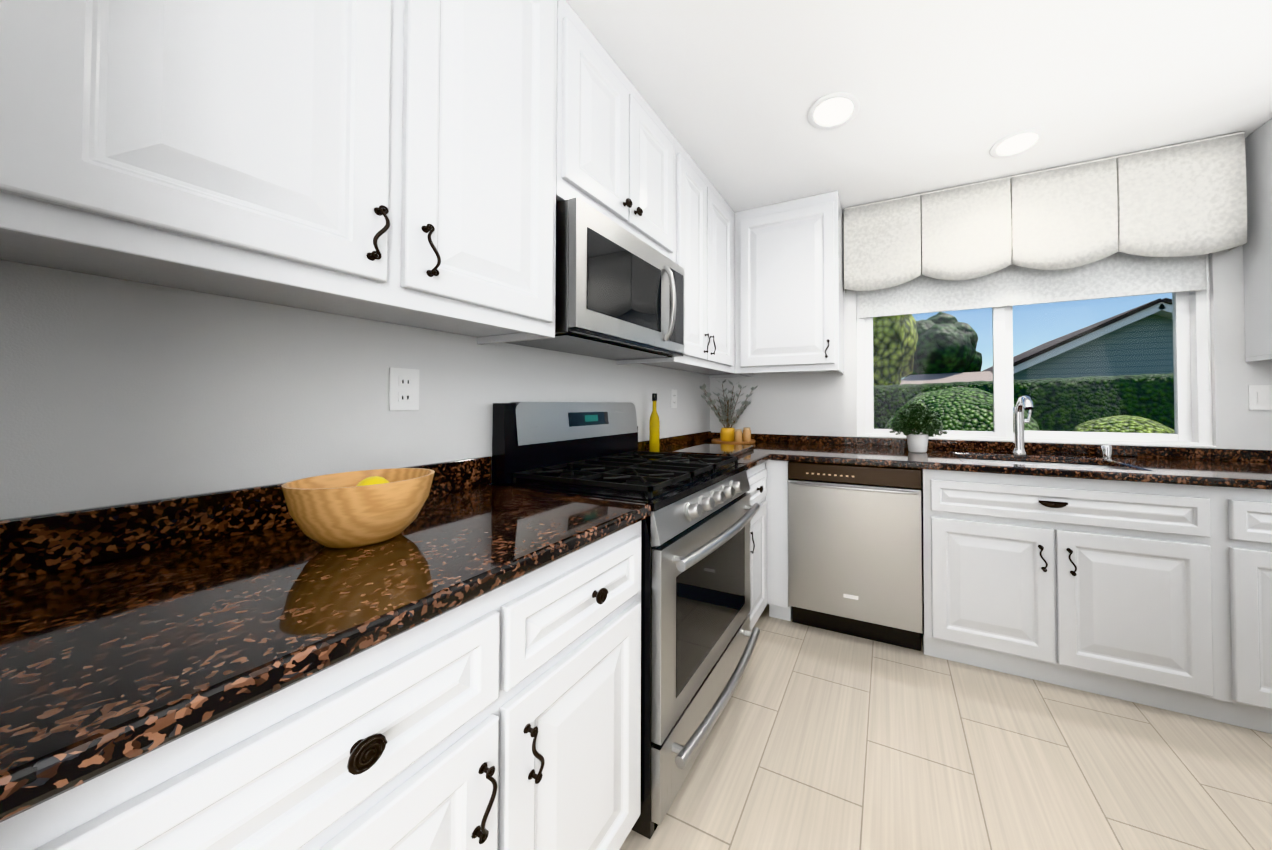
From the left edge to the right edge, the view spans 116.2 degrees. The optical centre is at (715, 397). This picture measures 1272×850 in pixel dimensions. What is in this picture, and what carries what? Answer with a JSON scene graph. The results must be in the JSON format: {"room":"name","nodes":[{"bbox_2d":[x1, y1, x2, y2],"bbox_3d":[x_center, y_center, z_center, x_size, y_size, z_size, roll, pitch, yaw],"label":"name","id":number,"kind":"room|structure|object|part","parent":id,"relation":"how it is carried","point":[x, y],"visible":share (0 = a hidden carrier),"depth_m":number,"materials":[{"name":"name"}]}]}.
{"room":"kitchen","nodes":[
{"label":"kitchen","id":0,"kind":"room"},
{"bbox_2d":[0,260,709,519],"bbox_3d":[-1.053,-0.019,0.823,0.120,2.440,4.740,0,-1,24],"label":"wall","id":1,"kind":"structure","parent":0,"point":[113,391],"depth_m":0.80,"materials":[{"name":"white paint"}]},
{"bbox_2d":[0,0,571,343],"bbox_3d":[-0.793,-0.721,0.842,0.347,1.032,0.865,0,-1,24],"label":"upper cabinet","id":2,"kind":"object","parent":1,"relation":"attached to","point":[426,164],"depth_m":0.66,"materials":[{"name":"white paint"}]},
{"bbox_2d":[389,367,418,409],"bbox_3d":[-0.866,-0.023,1.090,0.007,0.116,0.072,0,-1,24],"label":"electrical outlet","id":3,"kind":"object","parent":1,"relation":"attached to","point":[403,388],"visible":1,"depth_m":1.09,"materials":[{"name":"white plastic"}]},
{"bbox_2d":[568,9,683,263],"bbox_3d":[-0.476,-0.925,1.564,0.347,0.601,0.702,0,-1,24],"label":"upper cabinet","id":4,"kind":"object","parent":1,"relation":"attached to","point":[624,162],"depth_m":1.43,"materials":[{"name":"white paint"}]},
{"bbox_2d":[504,197,683,360],"bbox_3d":[-0.431,-0.391,1.545,0.434,0.408,0.679,0,-1,24],"label":"microwave","id":5,"kind":"object","parent":4,"relation":"attached to","point":[619,292],"visible":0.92,"depth_m":1.35,"materials":[{"name":"silver metal"}]},
{"bbox_3d":[-0.190,-0.394,1.626,0.057,0.317,0.022,0,-1,24],"label":"handle","id":6,"kind":"part","parent":5,"relation":"part of","materials":[{"name":"silver metal"}]},
{"bbox_2d":[671,389,676,407],"bbox_3d":[-0.261,0.007,2.462,0.007,0.116,0.072,0,-1,24],"label":"electrical outlet","id":7,"kind":"object","parent":1,"relation":"attached to","point":[673,398],"visible":1,"depth_m":2.45,"materials":[{"name":"white plastic"}]},
{"bbox_2d":[617,149,747,375],"bbox_3d":[-0.108,-0.696,2.395,0.347,1.032,1.117,0,-1,24],"label":"upper cabinet","id":8,"kind":"object","parent":1,"relation":"attached to","point":[710,262],"depth_m":2.14,"materials":[{"name":"white paint"}]},
{"bbox_2d":[566,0,1271,214],"bbox_3d":[0.603,-1.301,0.114,3.900,0.100,5.140,0,-1,24],"label":"ceiling","id":9,"kind":"structure","parent":0,"point":[948,93],"depth_m":1.52,"materials":[{"name":"white paint"}]},
{"bbox_2d":[808,92,859,129],"bbox_3d":[0.505,-1.221,1.675,0.214,0.007,0.214,0,-1,24],"label":"recessed light","id":10,"kind":"object","parent":9,"relation":"in","point":[835,110],"visible":1,"depth_m":1.67,"materials":[{"name":"white"}]},
{"bbox_2d":[990,128,1045,157],"bbox_3d":[1.448,-1.218,1.882,0.214,0.007,0.214,0,-1,24],"label":"recessed light","id":11,"kind":"object","parent":9,"relation":"in","point":[1017,143],"visible":1,"depth_m":1.88,"materials":[{"name":"white"}]},
{"bbox_2d":[619,604,1271,849],"bbox_3d":[0.603,1.238,0.073,3.900,0.100,5.140,0,-1,24],"label":"floor","id":12,"kind":"structure","parent":0,"point":[820,739],"depth_m":1.28,"materials":[{"name":"tile"}]},
{"bbox_2d":[0,521,640,849],"bbox_3d":[-0.655,0.758,0.770,0.637,0.884,0.891,0,-1,24],"label":"base cabinet","id":13,"kind":"object","parent":12,"relation":"on","point":[506,716],"depth_m":0.57,"materials":[{"name":"white paint"}]},
{"bbox_2d":[0,456,650,822],"bbox_3d":[-0.647,0.246,0.776,0.653,0.137,0.892,0,-1,24],"label":"countertop","id":14,"kind":"structure","parent":13,"relation":"on","point":[130,631],"depth_m":0.55,"materials":[{"name":"brown stone"}]},
{"bbox_2d":[281,468,434,547],"bbox_3d":[-0.695,0.219,0.776,0.224,0.122,0.224,0,-1,24],"label":"bowl","id":15,"kind":"object","parent":14,"relation":"on","point":[351,509],"visible":1,"depth_m":0.71,"materials":[{"name":"yellow wood"}]},
{"bbox_2d":[491,402,759,838],"bbox_3d":[-0.263,0.614,1.508,0.741,1.195,0.756,0,-1,24],"label":"range","id":16,"kind":"object","parent":12,"relation":"on","point":[699,638],"visible":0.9,"depth_m":1.30,"materials":[{"name":"silver metal"}]},
{"bbox_2d":[746,462,766,630],"bbox_3d":[-0.081,0.779,2.072,0.637,0.884,0.408,0,-1,24],"label":"base cabinet","id":17,"kind":"object","parent":12,"relation":"on","point":[757,475],"depth_m":1.96,"materials":[{"name":"white paint"}]},
{"bbox_2d":[638,435,771,470],"bbox_3d":[-0.084,0.285,2.046,0.660,0.100,0.348,0,-1,24],"label":"countertop","id":18,"kind":"structure","parent":17,"relation":"on","point":[761,453],"depth_m":2.34,"materials":[{"name":"brown stone"}]},
{"bbox_2d":[649,393,659,451],"bbox_3d":[-0.333,0.139,2.137,0.056,0.326,0.056,0,-1,24],"label":"olive oil bottle","id":19,"kind":"object","parent":18,"relation":"on","point":[654,433],"visible":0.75,"depth_m":2.12,"materials":[{"name":"yellow glass"}]},
{"bbox_2d":[788,461,922,650],"bbox_3d":[0.787,0.782,2.205,0.633,0.881,0.643,0,-1,24],"label":"dishwasher","id":20,"kind":"object","parent":12,"relation":"on","point":[854,550],"visible":0.94,"depth_m":1.93,"materials":[{"name":"silver metal"}]},
{"bbox_2d":[921,458,1233,724],"bbox_3d":[1.535,0.776,1.909,0.964,0.884,0.637,0,-1,24],"label":"base cabinet","id":21,"kind":"object","parent":12,"relation":"on","point":[1157,595],"depth_m":1.59,"materials":[{"name":"white paint"}]},
{"bbox_2d":[685,431,1271,489],"bbox_3d":[1.331,0.284,1.984,3.298,0.100,0.679,0,-1,24],"label":"countertop","id":22,"kind":"structure","parent":21,"relation":"on","point":[1216,467],"depth_m":1.92,"materials":[{"name":"brown stone"}]},
{"bbox_2d":[672,444,753,455],"bbox_3d":[0.001,0.291,2.168,0.342,0.022,0.456,0,-1,24],"label":"board","id":23,"kind":"object","parent":22,"relation":"on","point":[720,449],"visible":0.75,"depth_m":2.11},
{"bbox_2d":[699,379,757,444],"bbox_3d":[0.100,0.088,2.729,0.376,0.447,0.415,0,-1,24],"label":"vase","id":24,"kind":"object","parent":22,"relation":"on","point":[729,435],"visible":1,"depth_m":2.67,"materials":[{"name":"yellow ceramic"}]},
{"bbox_2d":[890,403,947,452],"bbox_3d":[1.128,0.164,2.191,0.296,0.277,0.296,0,-1,24],"label":"plant pot","id":25,"kind":"object","parent":22,"relation":"on","point":[915,416],"visible":1,"depth_m":2.14,"materials":[{"name":"white ceramic"}]},
{"bbox_2d":[1011,396,1112,457],"bbox_3d":[1.774,0.144,1.988,0.410,0.311,0.220,0,-1,24],"label":"faucet","id":26,"kind":"object","parent":22,"relation":"on","point":[1022,404],"visible":1,"depth_m":2.10,"materials":[{"name":"silver metal"}]},
{"bbox_2d":[1230,487,1271,733],"bbox_3d":[2.190,0.771,1.620,0.467,0.884,0.637,0,-1,24],"label":"base cabinet","id":27,"kind":"object","parent":12,"relation":"on","point":[1250,509],"depth_m":1.40,"materials":[{"name":"white paint"}]},
{"bbox_2d":[710,245,1271,449],"bbox_3d":[1.583,0.005,2.316,3.740,2.440,0.120,0,-1,24],"label":"wall","id":28,"kind":"structure","parent":0,"point":[822,403],"depth_m":2.55,"materials":[{"name":"white paint"}]},
{"bbox_2d":[0,431,1271,582],"bbox_3d":[0.925,0.234,1.065,3.298,0.102,2.689,0,-1,24],"label":"backsplash","id":29,"kind":"structure","parent":28,"relation":"attached to","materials":[{"name":"brown stone"}]},
{"bbox_2d":[736,191,843,375],"bbox_3d":[0.484,-0.694,2.555,0.644,1.032,0.346,0,-1,24],"label":"upper cabinet","id":30,"kind":"object","parent":28,"relation":"attached to","point":[792,252],"depth_m":2.38,"materials":[{"name":"white paint"}]},
{"bbox_2d":[856,254,1215,447],"bbox_3d":[1.685,-0.324,2.267,1.630,1.145,0.099,0,-1,24],"label":"window","id":31,"kind":"structure","parent":28,"relation":"in","point":[1193,409],"depth_m":2.11,"materials":[{"name":"white plastic"}]},
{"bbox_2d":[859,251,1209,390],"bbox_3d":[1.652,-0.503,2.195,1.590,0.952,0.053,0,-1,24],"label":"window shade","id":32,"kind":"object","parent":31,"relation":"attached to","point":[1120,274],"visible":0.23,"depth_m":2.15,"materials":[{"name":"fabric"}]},
{"bbox_2d":[844,131,1246,291],"bbox_3d":[1.637,-0.939,2.181,1.750,0.544,0.105,0,-1,24],"label":"window valance","id":33,"kind":"object","parent":28,"relation":"attached to","point":[1184,199],"visible":1,"depth_m":2.05,"materials":[{"name":"fabric"}]},
{"bbox_2d":[1243,119,1271,359],"bbox_3d":[2.668,-0.709,1.592,0.520,1.032,0.346,0,-1,24],"label":"upper cabinet","id":34,"kind":"object","parent":28,"relation":"attached to","point":[1257,252],"depth_m":1.77,"materials":[{"name":"white paint"}]},
{"bbox_2d":[1248,385,1271,409],"bbox_3d":[2.541,0.000,1.823,0.072,0.116,0.009,0,-1,24],"label":"light switch","id":35,"kind":"object","parent":28,"relation":"attached to","point":[1260,397],"visible":1,"depth_m":1.82,"materials":[{"name":"white plastic"}]},
{"label":"outside","id":36,"kind":"structure","parent":0,"visible":0},
{"bbox_2d":[873,298,1174,433],"bbox_3d":[20.410,-0.542,30.788,75.000,5.883,67.130,0,-1,24],"label":"garden","id":37,"kind":"object","parent":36,"point":[890,365],"depth_m":10.77,"materials":[{"name":"leafy foliage"},{"name":"siding"},{"name":"roof shingles"}]}
]}

